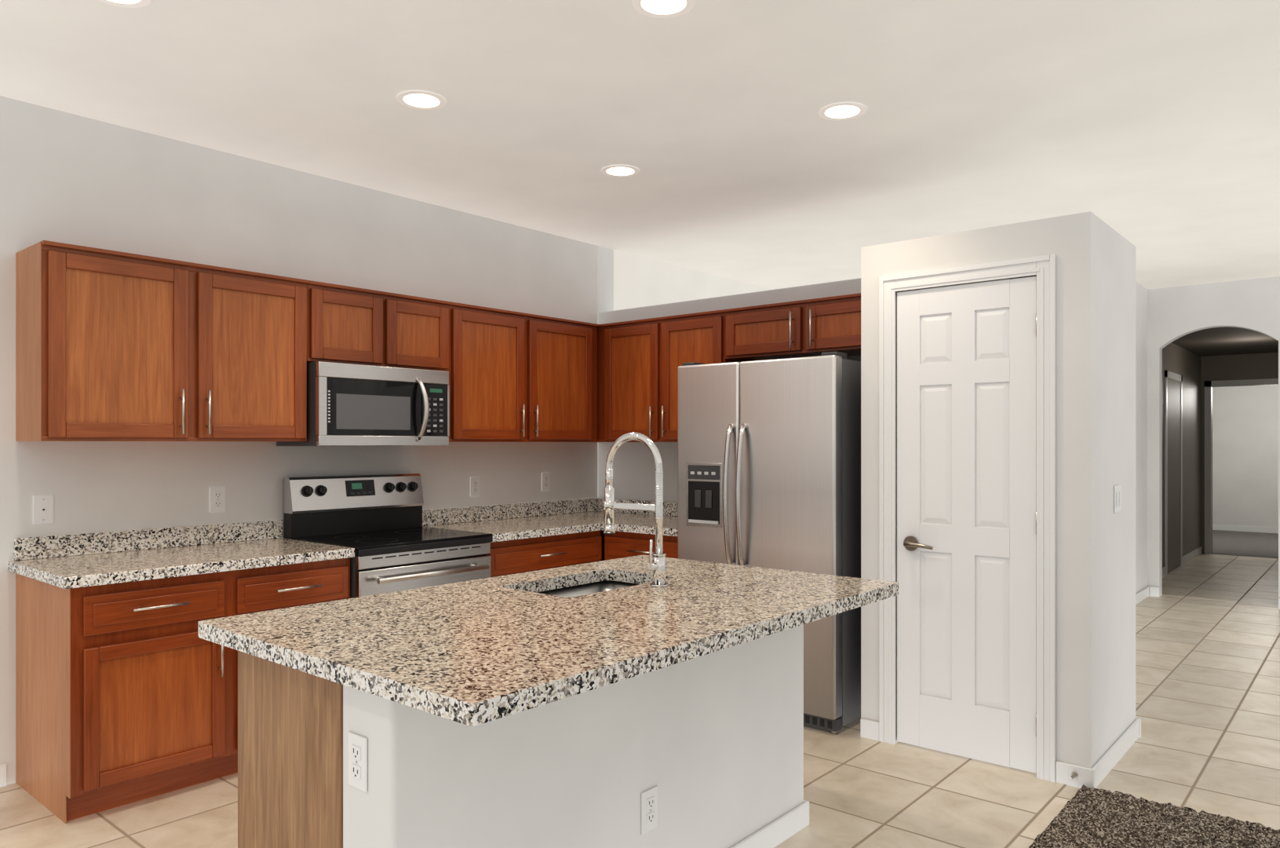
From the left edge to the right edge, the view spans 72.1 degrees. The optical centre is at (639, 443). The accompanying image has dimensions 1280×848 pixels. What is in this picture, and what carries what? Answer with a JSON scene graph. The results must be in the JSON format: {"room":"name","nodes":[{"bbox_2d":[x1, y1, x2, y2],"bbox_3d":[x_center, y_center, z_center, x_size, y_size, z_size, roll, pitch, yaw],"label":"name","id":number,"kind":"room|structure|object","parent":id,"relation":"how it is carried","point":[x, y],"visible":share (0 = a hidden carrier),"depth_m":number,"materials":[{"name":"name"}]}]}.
{"room":"kitchen","nodes":[
{"label":"kitchen","id":0,"kind":"room"},
{"bbox_2d":[0,95,771,784],"bbox_3d":[-1.923,-0.010,4.355,0.120,2.760,14.120,0,0,40],"label":"wall","id":1,"kind":"structure","parent":0,"point":[72,179],"depth_m":4.24,"materials":[{"name":"paint"}]},
{"bbox_2d":[0,764,7,787],"bbox_3d":[-4.492,1.327,1.229,0.013,0.085,6.030,0,0,40],"label":"baseboard","id":2,"kind":"structure","parent":1,"relation":"attached to","point":[3,767],"depth_m":3.51,"materials":[{"name":"white"}]},
{"bbox_2d":[32,494,53,524],"bbox_3d":[-2.459,0.272,3.625,0.008,0.118,0.072,0,0,40],"label":"outlet","id":3,"kind":"object","parent":1,"relation":"attached to","point":[42,508],"visible":1,"depth_m":3.62,"materials":[{"name":"white plastic"}]},
{"bbox_2d":[15,240,313,441],"bbox_3d":[-2.044,-0.392,3.861,0.332,0.764,1.087,0,0,40],"label":"upper cabinet","id":4,"kind":"object","parent":1,"relation":"attached to","point":[114,345],"depth_m":3.65,"materials":[{"name":"brown wood"}]},
{"bbox_2d":[209,486,225,511],"bbox_3d":[-2.000,0.264,4.165,0.008,0.118,0.072,0,0,40],"label":"outlet","id":5,"kind":"object","parent":1,"relation":"attached to","point":[216,498],"visible":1,"depth_m":4.16,"materials":[{"name":"white plastic"}]},
{"bbox_2d":[313,280,401,367],"bbox_3d":[-1.535,-0.583,4.459,0.332,0.382,0.484,0,0,40],"label":"upper cabinet","id":6,"kind":"object","parent":1,"relation":"attached to","point":[352,325],"depth_m":4.37,"materials":[{"name":"brown wood"}]},
{"bbox_2d":[276,361,449,445],"bbox_3d":[-1.389,-0.187,4.518,0.477,0.398,0.752,0,0,40],"label":"microwave","id":7,"kind":"object","parent":6,"relation":"attached to","point":[350,404],"visible":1,"depth_m":4.35,"materials":[{"name":"grey metal"}]},
{"bbox_2d":[401,294,455,375],"bbox_3d":[-1.313,-0.583,4.721,0.332,0.382,0.483,0,0,40],"label":"upper cabinet","id":8,"kind":"object","parent":1,"relation":"attached to","point":[428,324],"depth_m":4.69,"materials":[{"name":"brown wood"}]},
{"bbox_2d":[470,476,479,495],"bbox_3d":[-1.001,0.260,5.341,0.008,0.118,0.072,0,0,40],"label":"outlet","id":9,"kind":"object","parent":1,"relation":"attached to","point":[474,486],"visible":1,"depth_m":5.34,"materials":[{"name":"white plastic"}]},
{"bbox_2d":[448,302,599,441],"bbox_3d":[-0.771,-0.392,5.358,0.332,0.764,1.190,0,0,40],"label":"upper cabinet","id":10,"kind":"object","parent":1,"relation":"attached to","point":[519,377],"depth_m":5.19,"materials":[{"name":"brown wood"}]},
{"bbox_2d":[541,472,550,490],"bbox_3d":[-0.619,0.250,5.790,0.008,0.118,0.072,0,0,40],"label":"outlet","id":11,"kind":"object","parent":1,"relation":"attached to","point":[545,481],"visible":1,"depth_m":5.79,"materials":[{"name":"white plastic"}]},
{"bbox_2d":[597,245,613,312],"bbox_3d":[-0.244,-1.155,6.239,0.008,0.470,0.164,0,0,40],"label":"pilaster","id":12,"kind":"object","parent":1,"relation":"attached to","point":[605,278],"visible":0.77,"depth_m":6.23,"materials":[{"name":"paint"}]},
{"bbox_2d":[0,553,1279,847],"bbox_3d":[1.974,1.419,3.444,7.240,0.102,18.020,0,0,40],"label":"floor","id":13,"kind":"structure","parent":0,"point":[1208,695],"depth_m":3.64,"materials":[{"name":"tile"}]},
{"bbox_2d":[15,557,350,823],"bbox_3d":[-1.912,0.942,3.768,0.653,0.856,1.116,0,0,40],"label":"base cabinet","id":14,"kind":"object","parent":13,"relation":"on","point":[125,683],"depth_m":3.36,"materials":[{"name":"brown wood"}]},
{"bbox_2d":[7,538,354,588],"bbox_3d":[-1.913,0.492,3.753,0.673,0.041,1.146,0,0,40],"label":"countertop","id":15,"kind":"structure","parent":14,"relation":"on","point":[140,564],"depth_m":3.57,"materials":[{"name":"beige stone"}]},
{"bbox_2d":[283,473,492,598],"bbox_3d":[-1.250,0.769,4.455,0.737,1.202,0.775,0,0,40],"label":"range","id":16,"kind":"object","parent":13,"relation":"on","point":[374,521],"visible":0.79,"depth_m":4.43,"materials":[{"name":"grey metal"}]},
{"bbox_2d":[237,627,803,847],"bbox_3d":[-0.236,0.938,2.738,0.714,0.863,1.724,0,0,40],"label":"kitchen island","id":17,"kind":"object","parent":13,"relation":"on","point":[581,705],"depth_m":2.24,"materials":[{"name":"paint"}]},
{"bbox_2d":[347,731,367,791],"bbox_3d":[-0.621,0.698,1.930,0.072,0.118,0.008,0,0,40],"label":"outlet","id":18,"kind":"object","parent":17,"relation":"attached to","point":[357,760],"visible":1,"depth_m":1.93,"materials":[{"name":"white plastic"}]},
{"bbox_2d":[198,554,898,727],"bbox_3d":[-0.144,0.485,2.627,1.130,0.040,1.810,0,0,40],"label":"island countertop","id":19,"kind":"structure","parent":17,"relation":"on","point":[475,653],"depth_m":2.22,"materials":[{"name":"beige stone"}]},
{"bbox_2d":[528,573,650,595],"bbox_3d":[-0.166,0.607,2.960,0.385,0.227,0.590,0,0,40],"label":"sink","id":20,"kind":"object","parent":19,"relation":"in","point":[590,584],"depth_m":3.18,"materials":[{"name":"silver metal"}]},
{"bbox_2d":[601,431,667,587],"bbox_3d":[-0.028,0.213,2.937,0.274,0.503,0.086,0,0,40],"label":"faucet","id":21,"kind":"object","parent":19,"relation":"on","point":[610,505],"visible":1,"depth_m":2.89,"materials":[{"name":"silver metal"}]},
{"bbox_2d":[641,785,658,834],"bbox_3d":[0.029,1.038,2.491,0.008,0.118,0.072,0,0,40],"label":"outlet","id":22,"kind":"object","parent":17,"relation":"attached to","point":[649,809],"visible":1,"depth_m":2.49,"materials":[{"name":"white plastic"}]},
{"bbox_2d":[729,799,809,847],"bbox_3d":[-0.034,1.327,2.566,0.208,0.085,1.746,0,0,40],"label":"baseboard","id":23,"kind":"structure","parent":17,"relation":"attached to","point":[774,833],"depth_m":3.01,"materials":[{"name":"white wood"}]},
{"bbox_2d":[487,538,604,576],"bbox_3d":[-0.727,0.942,5.116,0.712,0.856,0.900,0,0,40],"label":"base cabinet","id":24,"kind":"object","parent":13,"relation":"on","point":[505,559],"depth_m":4.81,"materials":[{"name":"brown wood"}]},
{"bbox_2d":[422,510,677,554],"bbox_3d":[-0.294,0.492,5.163,1.314,0.041,1.535,0,0,40],"label":"countertop","id":25,"kind":"structure","parent":24,"relation":"on","point":[583,530],"depth_m":5.10,"materials":[{"name":"beige stone"}]},
{"bbox_2d":[604,538,677,560],"bbox_3d":[0.213,0.942,5.273,0.676,0.856,0.707,0,0,40],"label":"base cabinet","id":26,"kind":"object","parent":13,"relation":"on","point":[670,548],"depth_m":5.06,"materials":[{"name":"brown wood"}]},
{"bbox_2d":[677,351,860,733],"bbox_3d":[0.773,0.468,4.665,0.935,1.803,0.836,0,0,40],"label":"fridge","id":27,"kind":"object","parent":13,"relation":"on","point":[768,463],"visible":0.67,"depth_m":4.29,"materials":[{"name":"grey metal"}]},
{"bbox_2d":[1028,784,1279,847],"bbox_3d":[1.646,1.352,1.822,2.000,0.034,2.683,0,0,40],"label":"rug","id":28,"kind":"object","parent":13,"relation":"on","point":[1088,817],"visible":1,"depth_m":3.08,"materials":[{"name":"brown carpet"}]},
{"bbox_2d":[0,0,1279,289],"bbox_3d":[0.750,-1.440,2.004,7.240,0.100,14.240,0,0,40],"label":"ceiling","id":29,"kind":"structure","parent":0,"point":[1149,130],"depth_m":3.66,"materials":[{"name":"paint"}]},
{"bbox_2d":[98,0,151,7],"bbox_3d":[-1.612,-1.438,2.699,0.196,0.105,0.196,0,0,40],"label":"recessed light","id":30,"kind":"object","parent":29,"relation":"in","point":[132,3],"visible":1,"depth_m":2.77,"materials":[{"name":"white"}]},
{"bbox_2d":[396,90,446,109],"bbox_3d":[-0.883,-1.438,3.556,0.196,0.105,0.196,0,0,40],"label":"recessed light","id":31,"kind":"object","parent":29,"relation":"in","point":[421,100],"visible":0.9,"depth_m":3.60,"materials":[{"name":"white"}]},
{"bbox_2d":[601,164,639,177],"bbox_3d":[-0.100,-1.438,4.478,0.196,0.105,0.196,0,0,40],"label":"recessed light","id":32,"kind":"object","parent":29,"relation":"in","point":[619,170],"visible":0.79,"depth_m":4.53,"materials":[{"name":"white"}]},
{"bbox_2d":[632,0,694,18],"bbox_3d":[0.075,-1.438,2.769,0.196,0.105,0.196,0,0,40],"label":"recessed light","id":33,"kind":"object","parent":29,"relation":"in","point":[662,9],"visible":1,"depth_m":2.83,"materials":[{"name":"white"}]},
{"bbox_2d":[818,102,866,120],"bbox_3d":[0.845,-1.438,3.675,0.196,0.105,0.196,0,0,40],"label":"recessed light","id":34,"kind":"object","parent":29,"relation":"in","point":[840,111],"visible":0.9,"depth_m":3.73,"materials":[{"name":"white"}]},
{"bbox_2d":[598,277,860,502],"bbox_3d":[0.635,0.225,5.462,2.346,2.290,0.120,0,0,40],"label":"wall","id":35,"kind":"structure","parent":0,"point":[633,465],"depth_m":5.79,"materials":[{"name":"paint"}]},
{"bbox_2d":[609,309,725,441],"bbox_3d":[0.228,-0.392,5.507,0.932,0.764,0.332,0,0,40],"label":"upper cabinet","id":36,"kind":"object","parent":35,"relation":"attached to","point":[645,355],"depth_m":5.41,"materials":[{"name":"brown wood"}]},
{"bbox_2d":[722,298,821,362],"bbox_3d":[0.813,-0.632,5.011,0.600,0.284,0.332,0,0,40],"label":"upper cabinet","id":37,"kind":"object","parent":35,"relation":"attached to","point":[782,330],"depth_m":4.89,"materials":[{"name":"brown wood"}]},
{"bbox_2d":[816,292,860,356],"bbox_3d":[1.153,-0.632,4.722,0.592,0.284,0.332,0,0,40],"label":"upper cabinet","id":38,"kind":"object","parent":35,"relation":"attached to","point":[838,318],"depth_m":4.61,"materials":[{"name":"brown wood"}]},
{"bbox_2d":[860,211,1135,768],"bbox_3d":[1.677,0.225,4.117,0.984,2.290,0.820,0,0,40],"label":"wall","id":39,"kind":"structure","parent":0,"point":[1095,464],"depth_m":3.67,"materials":[{"name":"paint"}]},
{"bbox_2d":[897,276,1036,773],"bbox_3d":[1.396,0.334,3.805,0.612,2.048,0.097,0,0,40],"label":"wall door","id":40,"kind":"structure","parent":39,"relation":"in","point":[967,517],"depth_m":3.80,"materials":[{"name":"white wood"}]},
{"bbox_2d":[878,253,1055,781],"bbox_3d":[1.394,0.301,3.807,0.759,2.137,0.018,0,0,40],"label":"door frame","id":41,"kind":"structure","parent":39,"relation":"attached to","point":[1042,268],"depth_m":3.61,"materials":[{"name":"white wood"}]},
{"bbox_2d":[1083,718,1141,787],"bbox_3d":[2.049,1.327,3.779,0.019,0.085,0.814,0,0,40],"label":"baseboard","id":42,"kind":"structure","parent":39,"relation":"attached to","point":[1099,770],"depth_m":3.70,"materials":[{"name":"white wood"}]},
{"bbox_2d":[1113,485,1121,513],"bbox_3d":[2.074,0.240,3.816,0.010,0.118,0.115,0,0,40],"label":"switch plate","id":43,"kind":"object","parent":39,"relation":"attached to","point":[1117,498],"visible":1,"depth_m":3.79,"materials":[{"name":"white plastic"}]},
{"bbox_2d":[1135,281,1151,593],"bbox_3d":[4.174,-0.010,7.546,0.120,2.760,1.080,0,0,40],"label":"wall","id":44,"kind":"structure","parent":0,"point":[1143,294],"depth_m":7.77,"materials":[{"name":"paint"}]},
{"bbox_2d":[1135,586,1155,604],"bbox_3d":[4.239,1.327,7.504,0.029,0.085,1.100,0,0,40],"label":"baseboard","id":45,"kind":"structure","parent":44,"relation":"attached to","point":[1147,591],"depth_m":7.78,"materials":[{"name":"white wood"}]},
{"bbox_2d":[1151,276,1279,598],"bbox_3d":[5.322,-0.010,7.383,7.000,2.760,0.121,0,0,40],"label":"wall","id":46,"kind":"structure","parent":0,"point":[1165,316],"depth_m":7.72,"materials":[{"name":"paint"}]},
{"bbox_2d":[1162,326,1278,572],"bbox_3d":[7.479,0.060,10.539,4.000,2.620,7.479,0,0,40],"label":"wall","id":47,"kind":"structure","parent":0,"point":[1245,455],"depth_m":10.98,"materials":[{"name":"paint"}]},
{"bbox_2d":[1162,370,1278,576],"bbox_3d":[6.162,0.297,9.235,0.978,2.146,3.769,0,0,40],"label":"door frame","id":48,"kind":"structure","parent":47,"relation":"attached to","point":[1174,558],"depth_m":9.89,"materials":[{"name":"white wood"}]},
{"bbox_2d":[1202,529,1278,557],"bbox_3d":[8.670,1.418,11.940,3.800,0.104,3.600,0,0,40],"label":"floor","id":49,"kind":"structure","parent":0,"point":[1248,543],"depth_m":12.01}
]}

